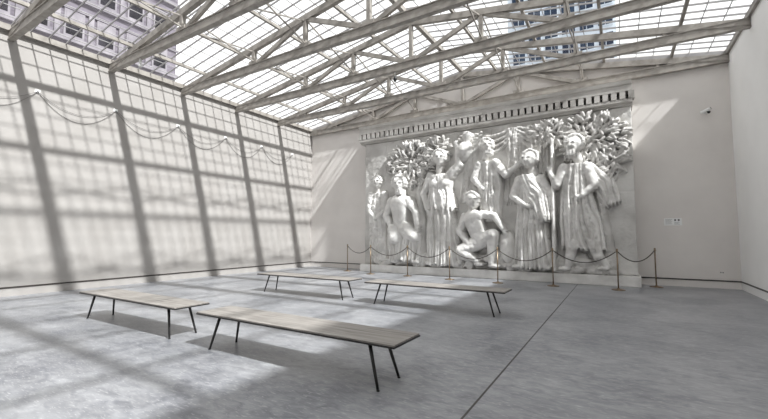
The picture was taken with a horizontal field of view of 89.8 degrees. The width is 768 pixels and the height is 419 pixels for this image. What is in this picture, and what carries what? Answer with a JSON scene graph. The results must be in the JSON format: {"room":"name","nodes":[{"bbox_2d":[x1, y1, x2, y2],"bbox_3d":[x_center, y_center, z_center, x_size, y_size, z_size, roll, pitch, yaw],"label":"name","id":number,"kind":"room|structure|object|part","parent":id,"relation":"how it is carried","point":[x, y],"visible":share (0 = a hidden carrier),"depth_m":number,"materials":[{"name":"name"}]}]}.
{"room":"museum","nodes":[
{"label":"museum","id":0,"kind":"room"},
{"bbox_2d":[0,29,311,296],"bbox_3d":[-8.435,-1.101,9.749,0.300,6.310,19.000,-2,-4,31],"label":"wall","id":1,"kind":"structure","parent":0,"point":[103,199],"depth_m":11.16,"materials":[{"name":"beige paint"}]},
{"bbox_2d":[7,0,234,41],"bbox_3d":[-2.002,-4.859,6.130,14.710,1.359,2.104,-2,-4,31],"label":"roof truss","id":2,"kind":"object","parent":1,"relation":"attached to","point":[38,11],"visible":1,"depth_m":8.34,"materials":[{"name":"grey metal"}]},
{"bbox_2d":[0,261,310,288],"bbox_3d":[-8.303,1.840,9.464,0.014,0.033,18.986,-2,-4,31],"label":"baseboard","id":3,"kind":"structure","parent":1,"relation":"attached to","point":[309,261],"depth_m":11.12,"materials":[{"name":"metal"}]},
{"bbox_2d":[0,21,311,131],"bbox_3d":[-8.266,-4.196,9.852,0.100,0.140,19.000,-2,-4,31],"label":"beam","id":4,"kind":"structure","parent":1,"relation":"attached to","point":[4,26],"depth_m":11.21,"materials":[{"name":"grey metal"}]},
{"bbox_2d":[108,0,304,72],"bbox_3d":[-0.914,-4.740,7.905,14.710,1.359,2.104,-2,-4,31],"label":"roof truss","id":5,"kind":"object","parent":1,"relation":"attached to","point":[142,49],"visible":1,"depth_m":9.04,"materials":[{"name":"grey metal"}]},
{"bbox_3d":[-4.743,-4.404,9.070,0.100,0.407,0.100,-2,-5,31],"label":"post","id":6,"kind":"part","parent":5,"relation":"part of","materials":[{"name":"grey metal"}]},
{"bbox_3d":[-3.097,-4.314,8.054,0.320,0.090,0.110,-2,-5,31],"label":"gusset plate","id":7,"kind":"part","parent":5,"relation":"part of","materials":[{"name":"beige paint"}]},
{"bbox_2d":[180,0,568,95],"bbox_3d":[0.174,-4.622,9.680,14.710,1.359,2.104,-2,-4,31],"label":"roof truss","id":8,"kind":"object","parent":1,"relation":"attached to","point":[383,22],"visible":1,"depth_m":9.66,"materials":[{"name":"grey metal"}]},
{"bbox_3d":[-3.655,-4.285,10.845,0.100,0.407,0.100,-2,-5,31],"label":"post","id":9,"kind":"part","parent":8,"relation":"part of","materials":[{"name":"grey metal"}]},
{"bbox_3d":[-2.009,-4.505,9.850,0.100,0.712,0.100,-2,-5,31],"label":"post","id":10,"kind":"part","parent":8,"relation":"part of","materials":[{"name":"grey metal"}]},
{"bbox_3d":[-2.009,-4.195,9.829,0.320,0.090,0.110,-2,-5,31],"label":"gusset plate","id":11,"kind":"part","parent":8,"relation":"part of","materials":[{"name":"beige paint"}]},
{"bbox_3d":[-0.341,-4.264,8.811,0.320,0.090,0.110,-2,-5,31],"label":"gusset plate","id":12,"kind":"part","parent":8,"relation":"part of","materials":[{"name":"beige paint"}]},
{"bbox_3d":[-0.341,-4.728,8.843,0.100,1.020,0.100,-2,-5,31],"label":"post","id":13,"kind":"part","parent":8,"relation":"part of","materials":[{"name":"grey metal"}]},
{"bbox_2d":[235,0,682,112],"bbox_3d":[1.262,-4.503,11.454,14.710,1.359,2.104,-2,-4,31],"label":"roof truss","id":14,"kind":"object","parent":1,"relation":"attached to","point":[563,22],"visible":0.99,"depth_m":9.98,"materials":[{"name":"grey metal"}]},
{"bbox_3d":[-2.568,-4.167,12.619,0.100,0.407,0.100,-2,-5,31],"label":"post","id":15,"kind":"part","parent":14,"relation":"part of","materials":[{"name":"grey metal"}]},
{"bbox_3d":[-0.921,-4.387,11.625,0.100,0.712,0.100,-2,-5,31],"label":"post","id":16,"kind":"part","parent":14,"relation":"part of","materials":[{"name":"grey metal"}]},
{"bbox_3d":[0.747,-4.146,10.586,0.320,0.090,0.110,-2,-5,31],"label":"gusset plate","id":17,"kind":"part","parent":14,"relation":"part of","materials":[{"name":"beige paint"}]},
{"bbox_3d":[0.747,-4.610,10.617,0.100,1.020,0.100,-2,-5,31],"label":"post","id":18,"kind":"part","parent":14,"relation":"part of","materials":[{"name":"grey metal"}]},
{"bbox_3d":[2.414,-4.525,9.589,0.100,0.712,0.100,-2,-5,31],"label":"post","id":19,"kind":"part","parent":14,"relation":"part of","materials":[{"name":"grey metal"}]},
{"bbox_3d":[2.414,-4.215,9.568,0.320,0.090,0.110,-2,-5,31],"label":"gusset plate","id":20,"kind":"part","parent":14,"relation":"part of","materials":[{"name":"beige paint"}]},
{"bbox_3d":[4.061,-4.442,8.574,0.100,0.407,0.100,-2,-5,31],"label":"post","id":21,"kind":"part","parent":14,"relation":"part of","materials":[{"name":"beige metal"}]},
{"bbox_3d":[4.061,-4.283,8.564,0.320,0.090,0.110,-2,-5,31],"label":"gusset plate","id":22,"kind":"part","parent":14,"relation":"part of","materials":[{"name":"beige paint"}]},
{"bbox_2d":[277,17,751,125],"bbox_3d":[2.324,-4.388,13.186,14.710,1.359,2.005,-2,-4,31],"label":"roof truss","id":23,"kind":"object","parent":1,"relation":"attached to","point":[671,35],"visible":0.94,"depth_m":10.87,"materials":[{"name":"beige metal"}]},
{"bbox_2d":[9,0,331,123],"bbox_3d":[-7.273,-4.410,9.246,0.068,0.090,18.980,-2,-4,31],"label":"purlin","id":24,"kind":"object","parent":23,"relation":"on","point":[20,2],"visible":0.83,"depth_m":10.06,"materials":[{"name":"beige paint"}]},
{"bbox_3d":[0.167,-4.268,13.399,0.100,0.712,0.100,-2,-5,31],"label":"post","id":25,"kind":"part","parent":23,"relation":"part of","materials":[{"name":"grey metal"}]},
{"bbox_2d":[389,0,463,71],"bbox_3d":[-2.035,-5.596,6.126,0.120,0.130,19.000,-2,-4,31],"label":"beam","id":26,"kind":"structure","parent":23,"relation":"on","point":[423,31],"depth_m":11.62,"materials":[{"name":"beige metal"}]},
{"bbox_3d":[1.834,-4.491,12.392,0.100,1.020,0.100,-2,-5,31],"label":"post","id":27,"kind":"part","parent":23,"relation":"part of","materials":[{"name":"beige metal"}]},
{"bbox_3d":[3.502,-4.407,11.364,0.100,0.712,0.100,-2,-5,31],"label":"post","id":28,"kind":"part","parent":23,"relation":"part of","materials":[{"name":"beige metal"}]},
{"bbox_3d":[3.502,-4.096,11.343,0.320,0.090,0.110,-2,-5,31],"label":"gusset plate","id":29,"kind":"part","parent":23,"relation":"part of","materials":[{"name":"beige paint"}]},
{"bbox_2d":[515,0,545,61],"bbox_3d":[0.401,-5.243,4.598,0.068,0.090,18.980,-2,-4,31],"label":"purlin","id":30,"kind":"object","parent":23,"relation":"on","point":[522,12],"visible":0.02,"depth_m":10.18,"materials":[{"name":"beige paint"}]},
{"bbox_3d":[5.149,-4.323,10.349,0.100,0.407,0.100,-2,-5,31],"label":"post","id":31,"kind":"part","parent":23,"relation":"part of","materials":[{"name":"beige metal"}]},
{"bbox_3d":[5.149,-4.165,10.338,0.320,0.090,0.110,-2,-5,31],"label":"gusset plate","id":32,"kind":"part","parent":23,"relation":"part of","materials":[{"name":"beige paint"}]},
{"bbox_2d":[597,0,604,62],"bbox_3d":[1.797,-5.043,3.728,0.068,0.090,18.980,-2,-4,31],"label":"purlin","id":33,"kind":"object","parent":23,"relation":"on","point":[598,1],"visible":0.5,"depth_m":9.73,"materials":[{"name":"beige paint"}]},
{"bbox_2d":[670,0,689,57],"bbox_3d":[3.194,-4.843,2.859,0.068,0.090,18.980,-2,-4,31],"label":"purlin","id":34,"kind":"object","parent":23,"relation":"on","point":[686,1],"visible":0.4,"depth_m":8.82,"materials":[{"name":"beige paint"}]},
{"bbox_2d":[310,53,729,136],"bbox_3d":[2.870,-4.328,14.078,14.710,1.359,0.130,-2,-4,31],"label":"roof truss","id":35,"kind":"object","parent":1,"relation":"attached to","point":[677,64],"visible":0.86,"depth_m":12.52,"materials":[{"name":"grey metal"}]},
{"bbox_3d":[1.202,-4.156,15.089,0.100,0.712,0.100,-2,-5,31],"label":"post","id":36,"kind":"part","parent":35,"relation":"part of","materials":[{"name":"beige metal"}]},
{"bbox_3d":[2.870,-4.378,14.082,0.100,1.020,0.100,-2,-5,31],"label":"post","id":37,"kind":"part","parent":35,"relation":"part of","materials":[{"name":"grey metal"}]},
{"bbox_3d":[4.538,-4.294,13.054,0.100,0.712,0.100,-2,-5,31],"label":"post","id":38,"kind":"part","parent":35,"relation":"part of","materials":[{"name":"beige metal"}]},
{"bbox_3d":[6.185,-4.052,12.028,0.320,0.090,0.110,-2,-5,31],"label":"gusset plate","id":39,"kind":"part","parent":35,"relation":"part of","materials":[{"name":"beige paint"}]},
{"bbox_3d":[-3.090,-4.978,4.355,14.710,1.359,2.104,-2,-4,31],"label":"roof truss","id":40,"kind":"object","parent":1,"relation":"attached to","visible":0},
{"bbox_2d":[124,0,361,111],"bbox_3d":[-5.877,-4.725,8.412,0.068,0.090,18.980,-2,-4,31],"label":"purlin","id":41,"kind":"object","parent":40,"relation":"on","point":[133,2],"visible":0.5,"depth_m":10.52,"materials":[{"name":"beige paint"}]},
{"bbox_2d":[229,0,386,93],"bbox_3d":[-4.481,-5.041,7.577,0.068,0.090,18.980,-2,-4,31],"label":"purlin","id":42,"kind":"object","parent":40,"relation":"on","point":[253,12],"visible":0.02,"depth_m":10.74,"materials":[{"name":"beige paint"}]},
{"bbox_2d":[324,0,431,82],"bbox_3d":[-3.084,-5.356,6.742,0.068,0.090,18.980,-2,-4,31],"label":"purlin","id":43,"kind":"object","parent":40,"relation":"on","point":[336,7],"visible":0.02,"depth_m":11.70,"materials":[{"name":"beige paint"}]},
{"bbox_2d":[449,9,496,69],"bbox_3d":[-0.996,-5.443,5.467,0.068,0.090,18.980,-2,-4,31],"label":"purlin","id":44,"kind":"object","parent":40,"relation":"on","point":[466,30],"visible":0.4,"depth_m":11.22,"materials":[{"name":"beige paint"}]},
{"bbox_3d":[-8.481,-2.905,9.440,0.071,0.090,0.100,-2,-4,31],"label":"wall hook","id":45,"kind":"object","parent":1,"relation":"attached to","visible":0},
{"bbox_2d":[38,92,113,123],"bbox_3d":[-8.047,-2.561,10.161,0.019,0.578,1.728,-2,-4,31],"label":"cable","id":46,"kind":"object","parent":45,"relation":"hanging from","point":[38,92],"visible":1,"depth_m":10.02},
{"bbox_2d":[39,92,114,116],"bbox_3d":[-8.036,-2.666,10.162,0.019,0.368,1.726,-2,-4,31],"label":"cable","id":47,"kind":"object","parent":45,"relation":"hanging from","point":[39,92],"visible":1,"depth_m":10.04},
{"bbox_2d":[0,0,750,128],"bbox_3d":[-2.035,-5.088,6.092,14.716,1.210,19.000,-2,-4,31],"label":"ceiling","id":48,"kind":"structure","parent":0,"point":[3,1],"depth_m":10.56,"materials":[{"name":"clear glass"}]},
{"bbox_2d":[0,266,767,418],"bbox_3d":[-2.031,1.882,5.625,15.310,0.200,19.600,-2,-4,31],"label":"floor","id":49,"kind":"structure","parent":0,"point":[646,352],"depth_m":4.47,"materials":[{"name":"concrete"}]},
{"bbox_2d":[79,288,209,338],"bbox_3d":[-3.852,1.586,6.032,2.862,0.446,0.512,-2,-4,31],"label":"bench","id":50,"kind":"object","parent":49,"relation":"on","point":[169,303],"visible":1,"depth_m":5.79,"materials":[{"name":"wood"}]},
{"bbox_3d":[-4.929,1.630,6.494,0.162,0.418,0.038,-1,-4,12],"label":"leg","id":51,"kind":"part","parent":50,"relation":"part of","materials":[{"name":"metal"}]},
{"bbox_3d":[-3.852,1.372,6.046,2.850,0.016,0.500,-2,-5,31],"label":"seat","id":52,"kind":"part","parent":50,"relation":"part of","materials":[{"name":"brown wood"}]},
{"bbox_3d":[-2.949,1.548,5.286,0.038,0.418,0.162,3,-5,-39],"label":"leg","id":53,"kind":"part","parent":50,"relation":"part of","materials":[{"name":"metal"}]},
{"bbox_3d":[-2.775,1.567,5.568,0.162,0.418,0.038,-1,-4,12],"label":"leg","id":54,"kind":"part","parent":50,"relation":"part of","materials":[{"name":"metal"}]},
{"bbox_2d":[196,306,419,391],"bbox_3d":[-0.999,1.467,4.280,2.862,0.446,0.512,-2,-4,31],"label":"bench","id":55,"kind":"object","parent":49,"relation":"on","point":[371,336],"visible":1,"depth_m":4.00,"materials":[{"name":"brown wood"}]},
{"bbox_3d":[-2.076,1.511,4.742,0.162,0.418,0.038,-1,-4,12],"label":"leg","id":56,"kind":"part","parent":55,"relation":"part of","materials":[{"name":"metal"}]},
{"bbox_3d":[-1.903,1.530,5.024,0.038,0.418,0.162,3,-5,-39],"label":"leg","id":57,"kind":"part","parent":55,"relation":"part of","materials":[{"name":"metal"}]},
{"bbox_3d":[-1.000,1.253,4.294,2.850,0.016,0.500,-2,-5,31],"label":"seat","id":58,"kind":"part","parent":55,"relation":"part of","materials":[{"name":"brown wood"}]},
{"bbox_3d":[-0.096,1.429,3.533,0.038,0.418,0.162,3,-5,-39],"label":"leg","id":59,"kind":"part","parent":55,"relation":"part of","materials":[{"name":"metal"}]},
{"bbox_3d":[0.077,1.448,3.816,0.162,0.418,0.038,-1,-4,12],"label":"leg","id":60,"kind":"part","parent":55,"relation":"part of","materials":[{"name":"metal"}]},
{"bbox_2d":[257,272,361,299],"bbox_3d":[-1.843,1.795,9.157,2.862,0.446,0.512,-2,-4,31],"label":"bench","id":61,"kind":"object","parent":49,"relation":"on","point":[295,275],"visible":1,"depth_m":8.95,"materials":[{"name":"wood"}]},
{"bbox_3d":[-1.843,1.581,9.171,2.850,0.016,0.500,-2,-5,31],"label":"seat","id":62,"kind":"part","parent":61,"relation":"part of","materials":[{"name":"brown wood"}]},
{"bbox_2d":[344,244,350,270],"bbox_3d":[-1.440,1.894,15.189,0.320,1.056,0.320,-2,-4,31],"label":"stanchion","id":63,"kind":"object","parent":49,"relation":"on","point":[347,244],"visible":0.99,"depth_m":15.17,"materials":[{"name":"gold metal"}]},
{"bbox_2d":[367,245,374,273],"bbox_3d":[-0.486,1.814,14.010,0.320,1.056,0.320,-2,-4,31],"label":"stanchion","id":64,"kind":"object","parent":49,"relation":"on","point":[370,245],"visible":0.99,"depth_m":13.99,"materials":[{"name":"gold metal"}]},
{"bbox_2d":[403,245,411,276],"bbox_3d":[0.810,1.767,13.313,0.320,1.056,0.320,-2,-4,31],"label":"stanchion","id":65,"kind":"object","parent":49,"relation":"on","point":[407,275],"visible":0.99,"depth_m":13.29,"materials":[{"name":"gold metal"}]},
{"bbox_2d":[408,248,447,257],"bbox_3d":[1.446,1.439,12.804,1.613,0.324,0.026,-3,-5,40],"label":"rope","id":66,"kind":"object","parent":65,"relation":"hanging from","point":[408,248],"visible":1,"depth_m":12.74,"materials":[{"name":"black fabric"}]},
{"bbox_2d":[364,279,511,316],"bbox_3d":[0.945,1.678,7.432,2.862,0.446,0.512,-2,-4,31],"label":"bench","id":67,"kind":"object","parent":49,"relation":"on","point":[487,290],"visible":1,"depth_m":7.19,"materials":[{"name":"wood"}]},
{"bbox_3d":[-0.132,1.722,7.894,0.162,0.418,0.038,-1,-4,12],"label":"leg","id":68,"kind":"part","parent":67,"relation":"part of","materials":[{"name":"metal"}]},
{"bbox_3d":[0.945,1.463,7.447,2.850,0.016,0.500,-2,-5,31],"label":"seat","id":69,"kind":"part","parent":67,"relation":"part of","materials":[{"name":"brown wood"}]},
{"bbox_3d":[1.848,1.639,6.686,0.038,0.418,0.162,3,-5,-39],"label":"leg","id":70,"kind":"part","parent":67,"relation":"part of","materials":[{"name":"metal"}]},
{"bbox_3d":[2.022,1.658,6.968,0.162,0.418,0.038,-1,-4,12],"label":"leg","id":71,"kind":"part","parent":67,"relation":"part of","materials":[{"name":"metal"}]},
{"bbox_2d":[445,246,454,279],"bbox_3d":[2.083,1.695,12.255,0.320,1.056,0.320,-2,-4,31],"label":"stanchion","id":72,"kind":"object","parent":49,"relation":"on","point":[449,278],"visible":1,"depth_m":12.23,"materials":[{"name":"gold metal"}]},
{"bbox_2d":[450,249,495,259],"bbox_3d":[2.716,1.373,11.824,1.510,0.323,0.026,-3,-5,35],"label":"rope","id":73,"kind":"object","parent":72,"relation":"hanging from","point":[450,249],"visible":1,"depth_m":11.83,"materials":[{"name":"black fabric"}]},
{"bbox_2d":[492,247,502,283],"bbox_3d":[3.348,1.634,11.354,0.320,1.056,0.320,-2,-4,31],"label":"stanchion","id":74,"kind":"object","parent":49,"relation":"on","point":[497,282],"visible":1,"depth_m":11.33,"materials":[{"name":"gold metal"}]},
{"bbox_2d":[498,250,550,260],"bbox_3d":[4.015,1.319,11.037,1.451,0.323,0.026,-2,-4,27],"label":"rope","id":75,"kind":"object","parent":74,"relation":"hanging from","point":[498,250],"visible":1,"depth_m":11.01,"materials":[{"name":"black fabric"}]},
{"bbox_2d":[358,79,641,287],"bbox_3d":[3.019,-0.612,13.091,9.390,5.770,1.303,-2,-4,31],"label":"relief","id":76,"kind":"object","parent":49,"relation":"on","point":[525,178],"visible":0.98,"depth_m":12.30,"materials":[{"name":"stone"}]},
{"bbox_3d":[3.150,-3.122,13.475,9.290,0.710,0.791,-2,-5,31],"label":"cornice","id":77,"kind":"part","parent":76,"relation":"part of","materials":[{"name":"stone"}]},
{"bbox_2d":[458,125,553,204],"bbox_3d":[3.902,-1.411,12.611,3.144,2.580,0.248,-2,-5,31],"label":"sculpture","id":78,"kind":"object","parent":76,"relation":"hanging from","point":[509,141],"depth_m":12.52,"materials":[{"name":"stone"}]},
{"bbox_2d":[460,284,577,418],"bbox_3d":[0.817,1.624,3.308,0.018,0.001,18.000,-2,-4,31],"label":"joint","id":79,"kind":"object","parent":49,"relation":"on","point":[502,371],"visible":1,"depth_m":4.02,"materials":[{"name":"brown metal"}]},
{"bbox_2d":[547,248,558,286],"bbox_3d":[4.682,1.588,10.681,0.320,1.056,0.320,-2,-4,31],"label":"stanchion","id":80,"kind":"object","parent":49,"relation":"on","point":[552,250],"visible":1,"depth_m":10.66,"materials":[{"name":"gold metal"}]},
{"bbox_2d":[554,251,615,262],"bbox_3d":[5.344,1.270,10.308,1.496,0.323,0.026,-2,-4,31],"label":"rope","id":81,"kind":"object","parent":80,"relation":"hanging from","point":[554,251],"visible":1,"depth_m":10.27,"materials":[{"name":"black fabric"}]},
{"bbox_2d":[611,249,625,290],"bbox_3d":[6.006,1.535,9.896,0.320,1.056,0.320,-2,-4,31],"label":"stanchion","id":82,"kind":"object","parent":49,"relation":"on","point":[618,288],"visible":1,"depth_m":9.88,"materials":[{"name":"gold metal"}]},
{"bbox_2d":[618,251,653,261],"bbox_3d":[6.692,1.247,10.200,1.440,0.294,0.026,2,-4,-22],"label":"rope","id":83,"kind":"object","parent":82,"relation":"hanging from","point":[653,251],"visible":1,"depth_m":10.19,"materials":[{"name":"black fabric"}]},
{"bbox_2d":[649,248,663,287],"bbox_3d":[7.378,1.572,10.463,0.320,1.056,0.320,-2,-4,31],"label":"stanchion","id":84,"kind":"object","parent":49,"relation":"on","point":[656,285],"visible":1,"depth_m":10.44,"materials":[{"name":"gold metal"}]},
{"bbox_2d":[311,49,741,289],"bbox_3d":[3.002,-1.406,14.096,15.310,7.490,0.300,-2,-4,31],"label":"wall","id":85,"kind":"structure","parent":0,"point":[683,157],"depth_m":10.89,"materials":[{"name":"grey paint"}]},
{"bbox_2d":[312,51,722,130],"bbox_3d":[2.888,-4.473,14.136,14.509,1.263,0.100,-2,-4,31],"label":"trim","id":86,"kind":"structure","parent":85,"relation":"attached to","point":[720,52],"depth_m":11.59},
{"bbox_2d":[311,261,740,282],"bbox_3d":[2.922,2.121,13.725,14.710,0.033,0.014,-2,-4,31],"label":"baseboard","id":87,"kind":"structure","parent":85,"relation":"attached to","point":[311,261],"depth_m":10.56,"materials":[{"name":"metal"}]},
{"bbox_2d":[664,218,681,225],"bbox_3d":[8.036,0.344,10.709,0.400,0.200,0.014,-2,-4,31],"label":"wall label","id":88,"kind":"object","parent":85,"relation":"attached to","point":[667,221],"visible":1,"depth_m":10.71,"materials":[{"name":"white plastic"}]},
{"bbox_2d":[700,107,710,113],"bbox_3d":[8.683,-2.659,10.407,0.243,0.164,0.194,-2,-4,31],"label":"security camera","id":89,"kind":"object","parent":85,"relation":"attached to","point":[706,110],"visible":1,"depth_m":10.35,"materials":[{"name":"white plastic"}]},
{"bbox_2d":[728,0,767,300],"bbox_3d":[4.370,-1.631,1.935,0.300,6.310,19.000,-2,-4,31],"label":"wall","id":90,"kind":"structure","parent":0,"point":[748,57],"depth_m":8.77,"materials":[{"name":"white paint"}]},
{"bbox_2d":[725,0,760,53],"bbox_3d":[4.215,-4.728,2.237,0.060,0.130,19.000,-2,-4,31],"label":"beam","id":91,"kind":"structure","parent":90,"relation":"attached to","point":[755,3],"depth_m":9.13,"materials":[{"name":"grey metal"}]},
{"bbox_2d":[741,281,767,292],"bbox_3d":[4.234,1.321,1.814,0.014,0.033,18.986,-2,-4,31],"label":"baseboard","id":92,"kind":"structure","parent":90,"relation":"attached to","point":[741,281],"depth_m":8.88,"materials":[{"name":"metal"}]},
{"label":"outside","id":93,"kind":"structure","parent":0,"visible":0},
{"bbox_2d":[0,0,179,79],"bbox_3d":[-30.807,-14.305,19.588,8.220,34.000,36.900,-2,-4,31],"label":"office block","id":94,"kind":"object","parent":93,"point":[113,7],"visible":0.11,"depth_m":28.54,"materials":[{"name":"stone"}]},
{"bbox_3d":[-23.642,-12.890,23.559,0.010,1.100,0.960,-2,-5,31],"label":"pane","id":95,"kind":"part","parent":94,"relation":"part of","materials":[{"name":"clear glass"}]},
{"bbox_3d":[-22.625,-12.779,25.219,0.010,1.100,0.960,-2,-5,31],"label":"pane","id":96,"kind":"part","parent":94,"relation":"part of","materials":[{"name":"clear glass"}]},
{"bbox_3d":[-21.607,-12.469,26.866,0.010,0.700,0.960,-2,-5,31],"label":"pane","id":97,"kind":"part","parent":94,"relation":"part of","materials":[{"name":"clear glass"}]},
{"bbox_3d":[-20.590,-12.358,28.525,0.010,0.700,0.960,-2,-5,31],"label":"pane","id":98,"kind":"part","parent":94,"relation":"part of","materials":[{"name":"clear glass"}]},
{"bbox_3d":[-20.591,-15.910,28.764,0.010,1.620,0.960,-2,-5,31],"label":"pane","id":99,"kind":"part","parent":94,"relation":"part of","materials":[{"name":"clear glass"}]},
{"bbox_3d":[-19.574,-15.539,30.406,0.010,1.100,0.960,-2,-5,31],"label":"pane","id":100,"kind":"part","parent":94,"relation":"part of","materials":[{"name":"clear glass"}]},
{"bbox_3d":[-18.555,-12.335,31.858,0.010,1.100,0.960,-2,-5,31],"label":"pane","id":101,"kind":"part","parent":94,"relation":"part of","materials":[{"name":"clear glass"}]},
{"bbox_3d":[-18.556,-15.428,32.066,0.010,1.100,0.960,-2,-5,31],"label":"pane","id":102,"kind":"part","parent":94,"relation":"part of","materials":[{"name":"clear glass"}]},
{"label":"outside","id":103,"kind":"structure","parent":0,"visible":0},
{"bbox_2d":[507,0,616,65],"bbox_3d":[17.652,-13.136,37.373,8.500,34.000,10.120,-2,-4,31],"label":"glass office tower","id":104,"kind":"structure","parent":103,"point":[609,3],"depth_m":33.01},
{"bbox_3d":[12.217,-17.099,35.036,1.020,1.040,0.020,-2,-5,31],"label":"pane","id":105,"kind":"part","parent":104,"relation":"part of","materials":[{"name":"blue glass"}]},
{"bbox_3d":[12.219,-13.607,34.802,1.020,1.040,0.020,-2,-5,31],"label":"pane","id":106,"kind":"part","parent":104,"relation":"part of","materials":[{"name":"blue glass"}]},
{"bbox_3d":[13.377,-17.147,34.328,1.020,1.040,0.020,-2,-5,31],"label":"pane","id":107,"kind":"part","parent":104,"relation":"part of","materials":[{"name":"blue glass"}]},
{"bbox_3d":[13.379,-13.655,34.094,1.020,1.040,0.020,-2,-5,31],"label":"pane","id":108,"kind":"part","parent":104,"relation":"part of","materials":[{"name":"blue glass"}]},
{"bbox_3d":[14.537,-17.195,33.620,1.020,1.040,0.020,-2,-5,31],"label":"pane","id":109,"kind":"part","parent":104,"relation":"part of","materials":[{"name":"blue glass"}]},
{"bbox_3d":[14.539,-13.703,33.386,1.020,1.040,0.020,-2,-5,31],"label":"pane","id":110,"kind":"part","parent":104,"relation":"part of","materials":[{"name":"blue glass"}]},
{"bbox_3d":[15.698,-17.243,32.912,1.020,1.040,0.020,-2,-5,31],"label":"pane","id":111,"kind":"part","parent":104,"relation":"part of","materials":[{"name":"blue glass"}]},
{"bbox_3d":[15.699,-13.751,32.678,1.020,1.040,0.020,-2,-5,31],"label":"pane","id":112,"kind":"part","parent":104,"relation":"part of","materials":[{"name":"blue glass"}]},
{"bbox_3d":[16.858,-17.291,32.204,1.020,1.040,0.020,-2,-5,31],"label":"pane","id":113,"kind":"part","parent":104,"relation":"part of","materials":[{"name":"blue glass"}]},
{"bbox_3d":[16.859,-15.545,32.087,1.020,1.040,0.020,-2,-5,31],"label":"pane","id":114,"kind":"part","parent":104,"relation":"part of","materials":[{"name":"blue glass"}]},
{"bbox_3d":[16.860,-13.799,31.970,1.020,1.040,0.020,-2,-5,31],"label":"pane","id":115,"kind":"part","parent":104,"relation":"part of","materials":[{"name":"blue glass"}]},
{"bbox_3d":[18.020,-13.847,31.262,1.020,1.040,0.020,-2,-5,31],"label":"pane","id":116,"kind":"part","parent":104,"relation":"part of","materials":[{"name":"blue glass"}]}
]}

